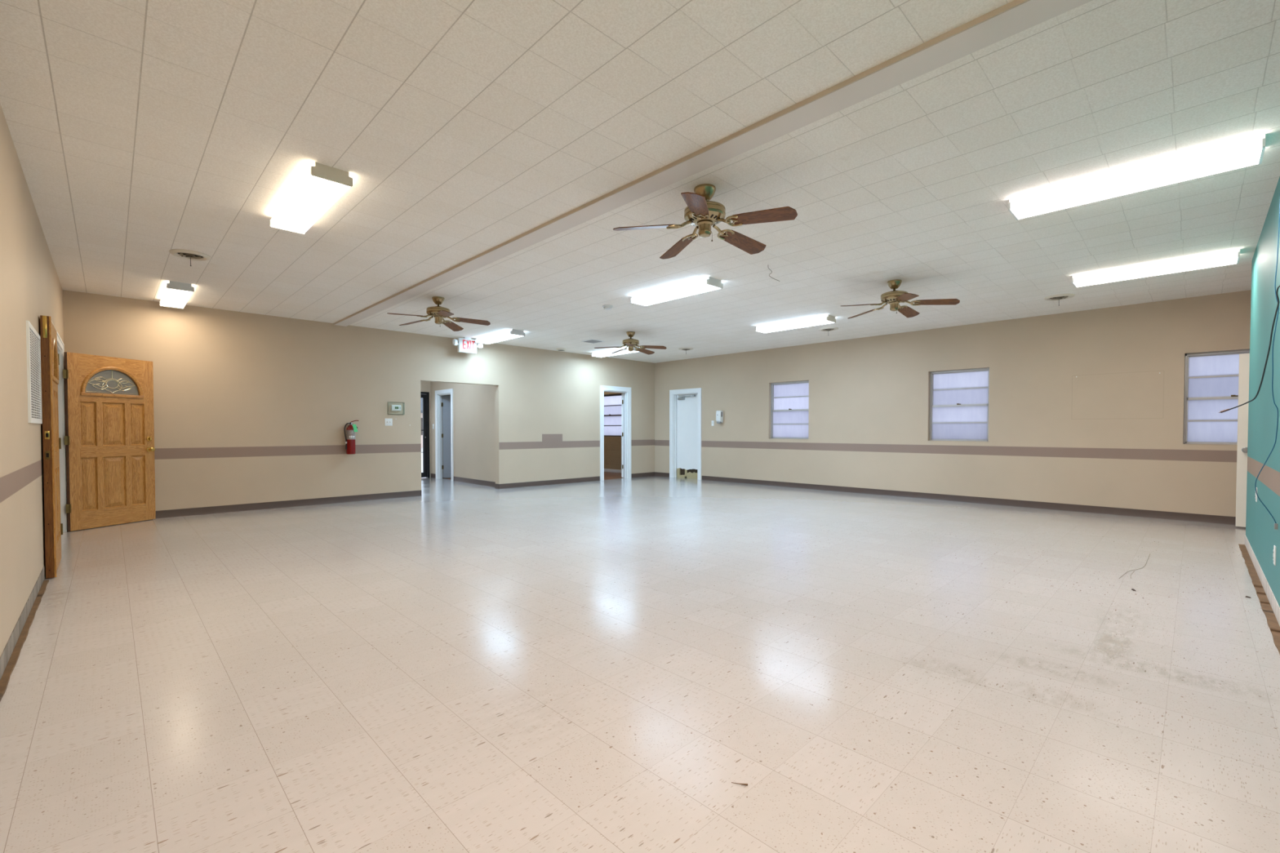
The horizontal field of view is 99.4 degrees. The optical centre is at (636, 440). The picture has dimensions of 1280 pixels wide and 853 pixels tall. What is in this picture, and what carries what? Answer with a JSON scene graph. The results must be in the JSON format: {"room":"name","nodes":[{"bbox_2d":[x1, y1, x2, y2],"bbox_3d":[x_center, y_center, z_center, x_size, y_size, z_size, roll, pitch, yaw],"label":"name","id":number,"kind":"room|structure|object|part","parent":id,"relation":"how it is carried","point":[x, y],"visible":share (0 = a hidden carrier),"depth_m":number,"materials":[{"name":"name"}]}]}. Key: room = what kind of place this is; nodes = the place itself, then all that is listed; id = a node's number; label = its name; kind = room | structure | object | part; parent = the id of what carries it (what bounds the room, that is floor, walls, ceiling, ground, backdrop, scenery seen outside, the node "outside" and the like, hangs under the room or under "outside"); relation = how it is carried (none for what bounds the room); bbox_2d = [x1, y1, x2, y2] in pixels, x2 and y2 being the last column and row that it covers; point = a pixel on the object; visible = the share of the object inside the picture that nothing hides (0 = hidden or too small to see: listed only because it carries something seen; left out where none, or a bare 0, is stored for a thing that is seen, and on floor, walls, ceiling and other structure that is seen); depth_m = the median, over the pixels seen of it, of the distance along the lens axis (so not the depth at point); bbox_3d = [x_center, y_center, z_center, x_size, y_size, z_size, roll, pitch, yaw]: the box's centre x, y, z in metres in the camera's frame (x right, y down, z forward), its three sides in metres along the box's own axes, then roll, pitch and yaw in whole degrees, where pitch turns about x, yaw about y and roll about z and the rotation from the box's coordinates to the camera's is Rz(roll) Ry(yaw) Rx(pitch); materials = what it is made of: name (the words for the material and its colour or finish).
{"room":"event hall","nodes":[
{"label":"event hall","id":0,"kind":"room"},
{"bbox_2d":[0,103,63,656],"bbox_3d":[-3.461,-0.317,2.906,0.150,2.836,9.964,-1,2,-44],"label":"wall","id":1,"kind":"structure","parent":0,"point":[30,286],"depth_m":3.18,"materials":[{"name":"beige paint"}]},
{"bbox_2d":[0,563,45,679],"bbox_3d":[-2.582,1.064,2.140,0.004,0.105,7.362,-1,2,-44],"label":"baseboard","id":2,"kind":"structure","parent":1,"relation":"attached to","point":[7,651],"depth_m":3.04,"materials":[{"name":"paint"}]},
{"bbox_2d":[0,579,48,702],"bbox_3d":[-2.453,1.113,2.031,0.028,0.012,5.900,-1,2,-44],"label":"trim","id":3,"kind":"structure","parent":1,"relation":"attached to","point":[4,681],"depth_m":2.92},
{"bbox_2d":[26,320,42,423],"bbox_3d":[-4.249,-0.455,3.832,0.012,0.665,0.830,-1,2,-44],"label":"air vent","id":4,"kind":"object","parent":1,"relation":"in","point":[33,338],"visible":1,"depth_m":3.77,"materials":[{"name":"white plastic"}]},
{"bbox_2d":[40,315,62,578],"bbox_3d":[-4.880,0.046,4.529,0.073,2.030,0.933,-1,2,-44],"label":"door","id":5,"kind":"structure","parent":1,"relation":"in","point":[50,357],"depth_m":4.21,"materials":[{"name":"brown wood"}]},
{"bbox_3d":[-4.558,-0.042,4.197,0.026,0.064,0.003,-1,2,-44],"label":"strike plate","id":6,"kind":"part","parent":5,"relation":"part of","materials":[{"name":"gold metal"}]},
{"bbox_3d":[-4.558,0.113,4.200,0.026,0.064,0.003,-1,2,-44],"label":"strike plate","id":7,"kind":"part","parent":5,"relation":"part of","materials":[{"name":"gold metal"}]},
{"bbox_3d":[-4.870,-0.672,4.504,0.073,0.366,0.652,-1,2,-44],"label":"light frame","id":8,"kind":"part","parent":5,"relation":"part of","materials":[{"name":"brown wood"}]},
{"bbox_2d":[51,320,67,532],"bbox_3d":[-5.902,-0.017,5.441,0.172,2.135,1.980,-1,2,-44],"label":"trim","id":9,"kind":"structure","parent":1,"relation":"attached to","point":[60,348],"depth_m":6.13,"materials":[{"name":"white paint"}]},
{"bbox_2d":[62,289,654,511],"bbox_3d":[-3.320,-0.460,10.092,10.367,2.836,0.150,-1,2,-44],"label":"wall","id":10,"kind":"structure","parent":0,"point":[249,408],"depth_m":8.41,"materials":[{"name":"beige paint"}]},
{"bbox_2d":[62,351,155,531],"bbox_3d":[-6.357,0.005,6.565,0.189,2.030,0.924,0,1,13],"label":"door","id":11,"kind":"structure","parent":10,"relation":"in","point":[109,437],"depth_m":6.52,"materials":[{"name":"brown wood"}]},
{"bbox_3d":[-6.353,-0.711,6.569,0.009,0.292,0.574,0,1,13],"label":"glass pane","id":12,"kind":"part","parent":11,"relation":"part of","materials":[{"name":"glass"}]},
{"bbox_3d":[-6.353,-0.713,6.569,0.073,0.366,0.652,0,1,13],"label":"light frame","id":13,"kind":"part","parent":11,"relation":"part of","materials":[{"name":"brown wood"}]},
{"bbox_3d":[-6.266,0.113,6.957,0.189,0.062,0.062,0,1,13],"label":"knob","id":14,"kind":"part","parent":11,"relation":"part of","materials":[{"name":"gold metal"}]},
{"bbox_2d":[343,420,358,454],"bbox_3d":[-4.547,-0.056,8.666,0.180,0.542,0.157,0,1,-3],"label":"fire extinguisher","id":15,"kind":"object","parent":10,"relation":"attached to","point":[349,436],"visible":1,"depth_m":8.62,"materials":[{"name":"red metal"}]},
{"bbox_2d":[384,418,392,426],"bbox_3d":[-4.178,-0.313,9.144,0.122,0.122,0.018,-1,2,-44],"label":"light switch","id":16,"kind":"object","parent":10,"relation":"attached to","point":[388,422],"visible":1,"depth_m":9.15,"materials":[{"name":"white plastic"}]},
{"bbox_2d":[391,404,400,410],"bbox_3d":[-4.084,-0.557,9.218,0.160,0.100,0.036,-1,2,-44],"label":"thermostat","id":17,"kind":"object","parent":10,"relation":"attached to","point":[394,407],"visible":1,"depth_m":9.20,"materials":[{"name":"white plastic"}]},
{"bbox_2d":[155,471,654,518],"bbox_3d":[-3.262,0.908,10.166,10.217,0.098,0.163,-1,2,-44],"label":"baseboard","id":18,"kind":"structure","parent":10,"relation":"attached to","point":[255,506],"depth_m":8.48,"materials":[{"name":"brown plastic"}]},
{"bbox_2d":[600,385,631,480],"bbox_3d":[-0.420,-0.188,13.029,0.510,2.175,1.506,0,1,22],"label":"door frame","id":19,"kind":"structure","parent":10,"relation":"in","point":[626,395],"depth_m":13.00,"materials":[{"name":"white paint"}]},
{"bbox_2d":[420,381,450,477],"bbox_3d":[-4.279,-0.537,13.932,6.389,2.836,0.120,-1,2,-44],"label":"wall","id":20,"kind":"structure","parent":0,"point":[424,385],"depth_m":13.14,"materials":[{"name":"beige paint"}]},
{"bbox_2d":[420,391,430,477],"bbox_3d":[-5.397,-0.132,12.845,0.960,2.070,0.112,-1,2,-44],"label":"door","id":21,"kind":"structure","parent":20,"relation":"in","point":[425,395],"depth_m":13.11,"materials":[{"name":"black metal"}]},
{"bbox_2d":[430,381,495,481],"bbox_3d":[-3.816,-0.498,12.007,0.100,2.836,3.288,-1,2,-44],"label":"wall","id":22,"kind":"structure","parent":0,"point":[473,405],"depth_m":11.67,"materials":[{"name":"beige paint"}]},
{"bbox_2d":[431,473,495,487],"bbox_3d":[-3.856,0.868,11.995,0.013,0.105,3.288,-1,2,-44],"label":"baseboard","id":23,"kind":"structure","parent":22,"relation":"attached to","point":[476,482],"depth_m":11.64,"materials":[{"name":"brown plastic"}]},
{"bbox_2d":[0,471,1279,852],"bbox_3d":[-0.916,1.077,6.662,12.139,0.100,16.000,-1,2,-44],"label":"floor","id":24,"kind":"structure","parent":0,"point":[595,666],"depth_m":2.51,"materials":[{"name":"tile"}]},
{"bbox_2d":[1119,553,1150,578],"bbox_3d":[4.286,1.064,4.628,1.335,0.004,0.062,-1,1,-40],"label":"thread","id":25,"kind":"object","parent":24,"relation":"on","point":[1149,553],"visible":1,"depth_m":4.45},
{"bbox_2d":[0,0,1279,363],"bbox_3d":[-0.916,-1.869,6.603,12.139,0.120,16.000,-1,2,-44],"label":"ceiling","id":26,"kind":"structure","parent":0,"point":[141,131],"depth_m":3.22,"materials":[{"name":"tile"}]},
{"bbox_2d":[159,280,194,308],"bbox_3d":[-5.614,-1.766,6.613,0.239,0.086,1.220,-1,2,-44],"label":"ceiling light","id":27,"kind":"object","parent":26,"relation":"attached to","point":[175,294],"visible":1,"depth_m":6.42,"materials":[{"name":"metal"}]},
{"bbox_2d":[168,248,211,266],"bbox_3d":[-4.267,-1.724,5.191,0.310,0.115,0.310,0,1,0],"label":"ceiling vent","id":28,"kind":"object","parent":26,"relation":"in","point":[181,253],"visible":1,"depth_m":5.16,"materials":[{"name":"beige metal"}]},
{"bbox_2d":[269,161,352,234],"bbox_3d":[-2.369,-1.712,3.905,0.239,0.086,1.220,-1,2,-44],"label":"ceiling light","id":29,"kind":"object","parent":26,"relation":"attached to","point":[322,185],"visible":1,"depth_m":3.73,"materials":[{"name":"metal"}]},
{"bbox_2d":[386,296,490,331],"bbox_3d":[-2.495,-1.627,6.852,1.225,0.373,1.167,-1,1,-30],"label":"ceiling fan","id":30,"kind":"object","parent":26,"relation":"hanging from","point":[438,312],"visible":1,"depth_m":6.88,"materials":[{"name":"brown wood"}]},
{"bbox_3d":[-2.802,-1.529,6.587,0.144,0.006,0.434,18,17,39],"label":"blade","id":31,"kind":"part","parent":30,"relation":"part of","materials":[{"name":"brown wood"}]},
{"bbox_3d":[-2.906,-1.538,7.070,0.434,0.006,0.144,-5,12,24],"label":"blade","id":32,"kind":"part","parent":30,"relation":"part of","materials":[{"name":"brown wood"}]},
{"bbox_3d":[-2.310,-1.528,6.537,0.144,0.006,0.434,14,-1,-31],"label":"blade","id":33,"kind":"part","parent":30,"relation":"part of","materials":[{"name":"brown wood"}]},
{"bbox_3d":[-2.479,-1.543,7.318,0.144,0.006,0.434,-13,-5,5],"label":"blade","id":34,"kind":"part","parent":30,"relation":"part of","materials":[{"name":"brown wood"}]},
{"bbox_3d":[-2.111,-1.537,6.989,0.434,0.006,0.144,5,-13,-12],"label":"blade","id":35,"kind":"part","parent":30,"relation":"part of","materials":[{"name":"brown wood"}]},
{"bbox_2d":[452,337,483,354],"bbox_3d":[-3.075,-1.736,9.870,0.586,0.276,0.094,-1,2,-44],"label":"exit sign","id":36,"kind":"object","parent":26,"relation":"hanging from","point":[465,344],"visible":1,"depth_m":9.85,"materials":[{"name":"white plastic"}]},
{"bbox_3d":[-3.070,-1.726,9.865,0.336,0.242,0.004,-1,2,-44],"label":"panel","id":37,"kind":"part","parent":36,"relation":"part of","materials":[{"name":"white plastic"}]},
{"bbox_2d":[475,328,524,344],"bbox_3d":[-2.421,-1.825,9.555,0.278,0.086,1.220,-1,2,-44],"label":"ceiling light","id":38,"kind":"object","parent":26,"relation":"attached to","point":[509,334],"visible":1,"depth_m":9.38,"materials":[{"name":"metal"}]},
{"bbox_2d":[555,347,566,351],"bbox_3d":[-1.567,-1.883,11.221,0.210,0.036,0.210,-1,2,-44],"label":"speaker","id":39,"kind":"object","parent":26,"relation":"attached to","point":[557,348],"visible":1,"depth_m":11.14},
{"bbox_2d":[582,338,604,343],"bbox_3d":[-0.824,-1.876,10.255,0.320,0.012,0.320,-1,2,-44],"label":"ceiling vent","id":40,"kind":"object","parent":26,"relation":"in","point":[592,340],"visible":1,"depth_m":10.25,"materials":[{"name":"white plastic"}]},
{"bbox_2d":[602,304,613,310],"bbox_3d":[-0.396,-1.800,7.347,0.140,0.047,0.140,-1,2,-44],"label":"smoke detector","id":41,"kind":"object","parent":26,"relation":"attached to","point":[607,307],"visible":1,"depth_m":7.30,"materials":[{"name":"white plastic"}]},
{"bbox_2d":[591,346,639,357],"bbox_3d":[-0.457,-1.861,11.400,0.278,0.086,1.220,-1,2,-44],"label":"ceiling light","id":42,"kind":"object","parent":26,"relation":"attached to","point":[606,353],"visible":0.61,"depth_m":11.39,"materials":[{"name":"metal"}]},
{"bbox_2d":[594,331,666,354],"bbox_3d":[-0.072,-1.677,9.361,1.226,0.373,1.168,1,1,38],"label":"ceiling fan","id":43,"kind":"object","parent":26,"relation":"hanging from","point":[630,343],"visible":1,"depth_m":9.25,"materials":[{"name":"brown wood"}]},
{"bbox_3d":[-0.509,-1.581,9.204,0.434,0.006,0.144,-6,16,-16],"label":"blade","id":44,"kind":"part","parent":43,"relation":"part of","materials":[{"name":"brown wood"}]},
{"bbox_3d":[0.152,-1.590,9.653,0.144,0.006,0.434,-15,-13,36],"label":"blade","id":45,"kind":"part","parent":43,"relation":"part of","materials":[{"name":"brown wood"}]},
{"bbox_3d":[0.290,-1.580,9.178,0.434,0.006,0.144,6,-10,20],"label":"blade","id":46,"kind":"part","parent":43,"relation":"part of","materials":[{"name":"brown wood"}]},
{"bbox_2d":[630,276,723,306],"bbox_3d":[0.444,-1.763,6.455,0.278,0.086,1.220,-1,2,-44],"label":"ceiling light","id":47,"kind":"object","parent":26,"relation":"attached to","point":[708,283],"visible":1,"depth_m":6.33,"materials":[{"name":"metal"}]},
{"bbox_2d":[678,347,693,354],"bbox_3d":[1.011,-1.844,11.209,0.310,0.115,0.310,0,1,-20],"label":"ceiling vent","id":48,"kind":"object","parent":26,"relation":"in","point":[679,348],"visible":1,"depth_m":11.15,"materials":[{"name":"beige metal"}]},
{"bbox_2d":[613,183,797,258],"bbox_3d":[0.459,-1.565,3.724,1.225,0.373,1.167,0,1,14],"label":"ceiling fan","id":49,"kind":"object","parent":26,"relation":"hanging from","point":[701,212],"visible":1,"depth_m":3.71,"materials":[{"name":"brown wood"}]},
{"bbox_3d":[0.053,-1.472,3.747,0.434,0.006,0.144,-5,14,-4],"label":"blade","id":50,"kind":"part","parent":49,"relation":"part of","materials":[{"name":"brown wood"}]},
{"bbox_3d":[0.314,-1.480,4.167,0.144,0.006,0.434,-15,2,-22],"label":"blade","id":51,"kind":"part","parent":49,"relation":"part of","materials":[{"name":"brown wood"}]},
{"bbox_3d":[0.372,-1.464,3.370,0.144,0.006,0.434,13,9,12],"label":"blade","id":52,"kind":"part","parent":49,"relation":"part of","materials":[{"name":"brown wood"}]},
{"bbox_3d":[0.793,-1.478,4.049,0.434,0.006,0.144,6,-16,-40],"label":"blade","id":53,"kind":"part","parent":49,"relation":"part of","materials":[{"name":"brown wood"}]},
{"bbox_3d":[0.829,-1.468,3.556,0.434,0.006,0.144,7,-9,32],"label":"blade","id":54,"kind":"part","parent":49,"relation":"part of","materials":[{"name":"brown wood"}]},
{"bbox_2d":[333,0,1092,326],"bbox_3d":[-1.279,-1.766,5.081,0.181,0.024,9.844,-1,2,-44],"label":"beam","id":55,"kind":"structure","parent":26,"relation":"attached to","point":[1015,16],"depth_m":2.87,"materials":[{"name":"paint"}]},
{"bbox_2d":[755,314,835,333],"bbox_3d":[2.434,-1.802,8.410,0.278,0.086,1.220,-1,2,-44],"label":"ceiling light","id":56,"kind":"object","parent":26,"relation":"attached to","point":[824,319],"visible":1,"depth_m":8.28,"materials":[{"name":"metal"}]},
{"bbox_2d":[818,327,838,331],"bbox_3d":[3.175,-1.800,9.004,0.310,0.115,0.310,-1,1,-30],"label":"ceiling vent","id":57,"kind":"object","parent":26,"relation":"in","point":[823,329],"visible":1,"depth_m":8.96,"materials":[{"name":"beige metal"}]},
{"bbox_2d":[840,279,959,318],"bbox_3d":[2.884,-1.614,6.181,1.225,0.373,1.167,-1,1,-26],"label":"ceiling fan","id":58,"kind":"object","parent":26,"relation":"hanging from","point":[894,297],"visible":1,"depth_m":6.05,"materials":[{"name":"brown wood"}]},
{"bbox_3d":[2.491,-1.518,6.075,0.434,0.006,0.144,-5,15,-8],"label":"blade","id":59,"kind":"part","parent":58,"relation":"part of","materials":[{"name":"brown wood"}]},
{"bbox_3d":[2.722,-1.527,6.512,0.144,0.006,0.434,-15,3,-26],"label":"blade","id":60,"kind":"part","parent":58,"relation":"part of","materials":[{"name":"brown wood"}]},
{"bbox_3d":[2.835,-1.511,5.720,0.144,0.006,0.434,13,8,8],"label":"blade","id":61,"kind":"part","parent":58,"relation":"part of","materials":[{"name":"brown wood"}]},
{"bbox_3d":[3.209,-1.525,6.427,0.434,0.006,0.144,6,-16,-44],"label":"blade","id":62,"kind":"part","parent":58,"relation":"part of","materials":[{"name":"brown wood"}]},
{"bbox_3d":[3.279,-1.516,5.938,0.434,0.006,0.144,6,-9,28],"label":"blade","id":63,"kind":"part","parent":58,"relation":"part of","materials":[{"name":"brown wood"}]},
{"bbox_2d":[1044,293,1075,305],"bbox_3d":[5.315,-1.757,6.838,0.310,0.115,0.310,0,1,-10],"label":"ceiling vent","id":64,"kind":"object","parent":26,"relation":"in","point":[1059,297],"visible":1,"depth_m":6.80,"materials":[{"name":"beige metal"}]},
{"bbox_2d":[1008,133,1265,220],"bbox_3d":[3.213,-1.706,3.591,0.278,0.086,1.220,-1,2,-44],"label":"ceiling light","id":65,"kind":"object","parent":26,"relation":"attached to","point":[1247,152],"visible":1,"depth_m":3.46,"materials":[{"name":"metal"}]},
{"bbox_2d":[1071,248,1239,287],"bbox_3d":[5.239,-1.745,5.545,0.278,0.086,1.220,-1,2,-44],"label":"ceiling light","id":66,"kind":"object","parent":26,"relation":"attached to","point":[1233,256],"visible":1,"depth_m":5.43,"materials":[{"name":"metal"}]},
{"bbox_2d":[1254,200,1279,529],"bbox_3d":[3.895,-0.600,3.341,0.012,2.288,0.096,-1,2,-44],"label":"cable","id":67,"kind":"object","parent":26,"relation":"hanging from","point":[1275,523],"visible":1,"depth_m":3.33,"materials":[{"name":"grey plastic"}]},
{"bbox_2d":[604,289,1251,516],"bbox_3d":[3.366,-0.474,10.791,0.200,2.836,16.000,-1,2,-44],"label":"wall","id":68,"kind":"structure","parent":0,"point":[1110,434],"depth_m":8.29,"materials":[{"name":"beige paint"}]},
{"bbox_2d":[604,393,621,436],"bbox_3d":[-0.741,-0.694,14.982,0.155,1.162,1.260,-1,2,-44],"label":"window","id":69,"kind":"structure","parent":68,"relation":"in","point":[612,402],"depth_m":14.94,"materials":[{"name":"white glass"}]},
{"bbox_3d":[-0.706,-0.963,15.011,0.028,0.565,1.212,-1,2,-44],"label":"sash","id":70,"kind":"part","parent":69,"relation":"part of","materials":[{"name":"white glass"}]},
{"bbox_3d":[-0.706,-0.964,15.011,0.004,0.535,1.188,-1,2,-44],"label":"pane","id":71,"kind":"part","parent":69,"relation":"part of","materials":[{"name":"white glass"}]},
{"bbox_3d":[-0.727,-0.421,15.001,0.028,0.584,1.212,-1,2,-44],"label":"sash","id":72,"kind":"part","parent":69,"relation":"part of","materials":[{"name":"white glass"}]},
{"bbox_3d":[-0.727,-0.412,15.001,0.004,0.534,1.188,-1,2,-44],"label":"pane","id":73,"kind":"part","parent":69,"relation":"part of","materials":[{"name":"white glass"}]},
{"bbox_2d":[604,468,621,473],"bbox_3d":[-0.807,0.819,14.957,0.018,0.085,3.288,-1,2,-44],"label":"baseboard","id":74,"kind":"structure","parent":68,"relation":"attached to","point":[605,469],"depth_m":14.79,"materials":[{"name":"white paint"}]},
{"bbox_2d":[669,387,701,479],"bbox_3d":[1.217,-0.165,12.992,0.224,2.130,0.982,-1,2,-44],"label":"door","id":75,"kind":"structure","parent":68,"relation":"in","point":[685,405],"depth_m":13.05,"materials":[{"name":"white paint"}]},
{"bbox_2d":[715,410,723,423],"bbox_3d":[1.847,-0.528,12.131,0.110,0.290,0.122,-1,2,-44],"label":"soap dispenser","id":76,"kind":"object","parent":68,"relation":"attached to","point":[719,414],"visible":1,"depth_m":12.09,"materials":[{"name":"white plastic"}]},
{"bbox_2d":[769,380,808,439],"bbox_3d":[3.111,-0.615,11.019,0.155,1.162,0.895,-1,2,-44],"label":"window","id":77,"kind":"structure","parent":68,"relation":"in","point":[789,401],"depth_m":11.05,"materials":[{"name":"glass"}]},
{"bbox_3d":[3.124,-0.342,11.037,0.028,0.584,0.847,-1,2,-44],"label":"sash","id":78,"kind":"part","parent":77,"relation":"part of","materials":[{"name":"metal"}]},
{"bbox_3d":[3.146,-0.884,11.047,0.028,0.565,0.847,-1,2,-44],"label":"sash","id":79,"kind":"part","parent":77,"relation":"part of","materials":[{"name":"glass"}]},
{"bbox_3d":[3.124,-0.333,11.037,0.004,0.534,0.823,-1,2,-44],"label":"pane","id":80,"kind":"part","parent":77,"relation":"part of","materials":[{"name":"white glass"}]},
{"bbox_3d":[3.146,-0.885,11.047,0.004,0.535,0.823,-1,2,-44],"label":"pane","id":81,"kind":"part","parent":77,"relation":"part of","materials":[{"name":"white glass"}]},
{"bbox_2d":[654,471,1235,524],"bbox_3d":[4.223,0.915,9.784,0.013,0.098,10.842,-1,2,-44],"label":"baseboard","id":82,"kind":"structure","parent":68,"relation":"attached to","point":[1056,506],"depth_m":8.32,"materials":[{"name":"brown plastic"}]},
{"bbox_2d":[928,367,989,441],"bbox_3d":[5.236,-0.571,8.832,0.155,1.162,0.875,-1,2,-44],"label":"window","id":83,"kind":"structure","parent":68,"relation":"in","point":[959,398],"depth_m":8.84,"materials":[{"name":"glass"}]},
{"bbox_3d":[5.250,-0.298,8.850,0.028,0.584,0.827,-1,2,-44],"label":"sash","id":84,"kind":"part","parent":83,"relation":"part of","materials":[{"name":"metal"}]},
{"bbox_3d":[5.250,-0.289,8.850,0.004,0.534,0.803,-1,2,-44],"label":"pane","id":85,"kind":"part","parent":83,"relation":"part of","materials":[{"name":"white glass"}]},
{"bbox_3d":[5.271,-0.840,8.860,0.028,0.565,0.827,-1,2,-44],"label":"sash","id":86,"kind":"part","parent":83,"relation":"part of","materials":[{"name":"glass"}]},
{"bbox_3d":[5.271,-0.841,8.860,0.004,0.535,0.803,-1,2,-44],"label":"pane","id":87,"kind":"part","parent":83,"relation":"part of","materials":[{"name":"white glass"}]},
{"bbox_3d":[5.206,0.008,8.813,0.070,0.006,0.875,-1,2,-44],"label":"sill","id":88,"kind":"part","parent":83,"relation":"part of","materials":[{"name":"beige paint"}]},
{"bbox_2d":[1182,349,1249,444],"bbox_3d":[7.338,-0.528,6.669,0.155,1.162,0.873,-1,2,-44],"label":"window","id":89,"kind":"structure","parent":68,"relation":"in","point":[1211,378],"depth_m":6.83,"materials":[{"name":"glass"}]},
{"bbox_3d":[7.308,0.051,6.651,0.070,0.006,0.873,-1,2,-44],"label":"sill","id":90,"kind":"part","parent":89,"relation":"part of","materials":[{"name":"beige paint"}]},
{"bbox_3d":[7.351,-0.255,6.687,0.028,0.584,0.825,-1,2,-44],"label":"sash","id":91,"kind":"part","parent":89,"relation":"part of","materials":[{"name":"glass"}]},
{"bbox_3d":[7.351,-0.246,6.687,0.004,0.534,0.801,-1,2,-44],"label":"pane","id":92,"kind":"part","parent":89,"relation":"part of","materials":[{"name":"white glass"}]},
{"bbox_3d":[7.373,-0.798,6.697,0.004,0.535,0.801,-1,2,-44],"label":"pane","id":93,"kind":"part","parent":89,"relation":"part of","materials":[{"name":"white glass"}]},
{"bbox_3d":[7.373,-0.797,6.697,0.028,0.565,0.825,-1,2,-44],"label":"sash","id":94,"kind":"part","parent":89,"relation":"part of","materials":[{"name":"glass"}]},
{"bbox_2d":[1245,176,1279,607],"bbox_3d":[3.081,-0.307,2.400,8.528,2.836,0.120,-1,2,-44],"label":"wall","id":95,"kind":"structure","parent":0,"point":[1261,535],"depth_m":4.11,"materials":[{"name":"teal paint"}]},
{"bbox_2d":[1218,285,1279,413],"bbox_3d":[3.819,-0.572,3.377,0.013,0.796,0.264,-1,2,-44],"label":"cable","id":96,"kind":"object","parent":95,"relation":"attached to","point":[1278,286],"visible":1,"depth_m":3.33,"materials":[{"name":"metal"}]},
{"bbox_2d":[1238,544,1279,654],"bbox_3d":[3.228,1.102,2.691,7.950,0.008,0.046,-1,2,-44],"label":"trim","id":97,"kind":"structure","parent":95,"relation":"attached to","point":[1272,621],"depth_m":3.67,"materials":[{"name":"beige wood"}]},
{"bbox_2d":[1244,535,1279,626],"bbox_3d":[3.039,1.058,2.473,8.524,0.105,0.004,-1,2,-44],"label":"baseboard","id":98,"kind":"structure","parent":95,"relation":"attached to","point":[1274,605],"depth_m":3.87,"materials":[{"name":"paint"}]},
{"bbox_2d":[1272,545,1275,565],"bbox_3d":[4.036,0.726,3.438,0.075,0.118,0.010,-1,2,-44],"label":"wall outlet","id":99,"kind":"object","parent":95,"relation":"attached to","point":[1274,546],"visible":1,"depth_m":3.41,"materials":[{"name":"white plastic"}]},
{"bbox_3d":[7.398,-0.362,5.201,1.809,2.836,0.120,-1,2,-44],"label":"wall","id":100,"kind":"structure","parent":0,"visible":0},
{"bbox_2d":[1235,353,1249,527],"bbox_3d":[7.396,0.005,5.998,0.115,2.030,1.026,-1,2,-41],"label":"door","id":101,"kind":"structure","parent":100,"relation":"in","point":[1244,358],"depth_m":6.37,"materials":[{"name":"beige paint"}]},
{"bbox_3d":[7.088,0.108,6.323,0.075,0.066,0.066,-1,2,-41],"label":"knob","id":102,"kind":"part","parent":101,"relation":"part of","materials":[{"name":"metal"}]},
{"bbox_3d":[-3.942,-0.518,13.012,1.120,2.836,1.650,-1,2,-44],"label":"wall","id":103,"kind":"structure","parent":0,"visible":0},
{"bbox_2d":[435,388,453,480],"bbox_3d":[-4.245,-0.142,12.830,0.670,2.090,0.900,-1,2,-44],"label":"door","id":104,"kind":"structure","parent":103,"relation":"in","point":[444,415],"depth_m":12.91,"materials":[{"name":"white paint"}]},
{"label":"outside","id":105,"kind":"structure","parent":0,"visible":0},
{"bbox_2d":[421,447,422,472],"bbox_3d":[-13.318,0.529,38.122,46.000,0.060,46.780,-1,2,-44],"label":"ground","id":106,"kind":"structure","parent":105,"point":[422,447],"depth_m":22.71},
{"bbox_2d":[420,397,422,448],"bbox_3d":[-17.452,-1.842,40.179,15.200,4.600,7.200,-1,2,-44],"label":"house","id":107,"kind":"structure","parent":106,"relation":"on","point":[421,398],"depth_m":38.25,"materials":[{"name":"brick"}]}
]}

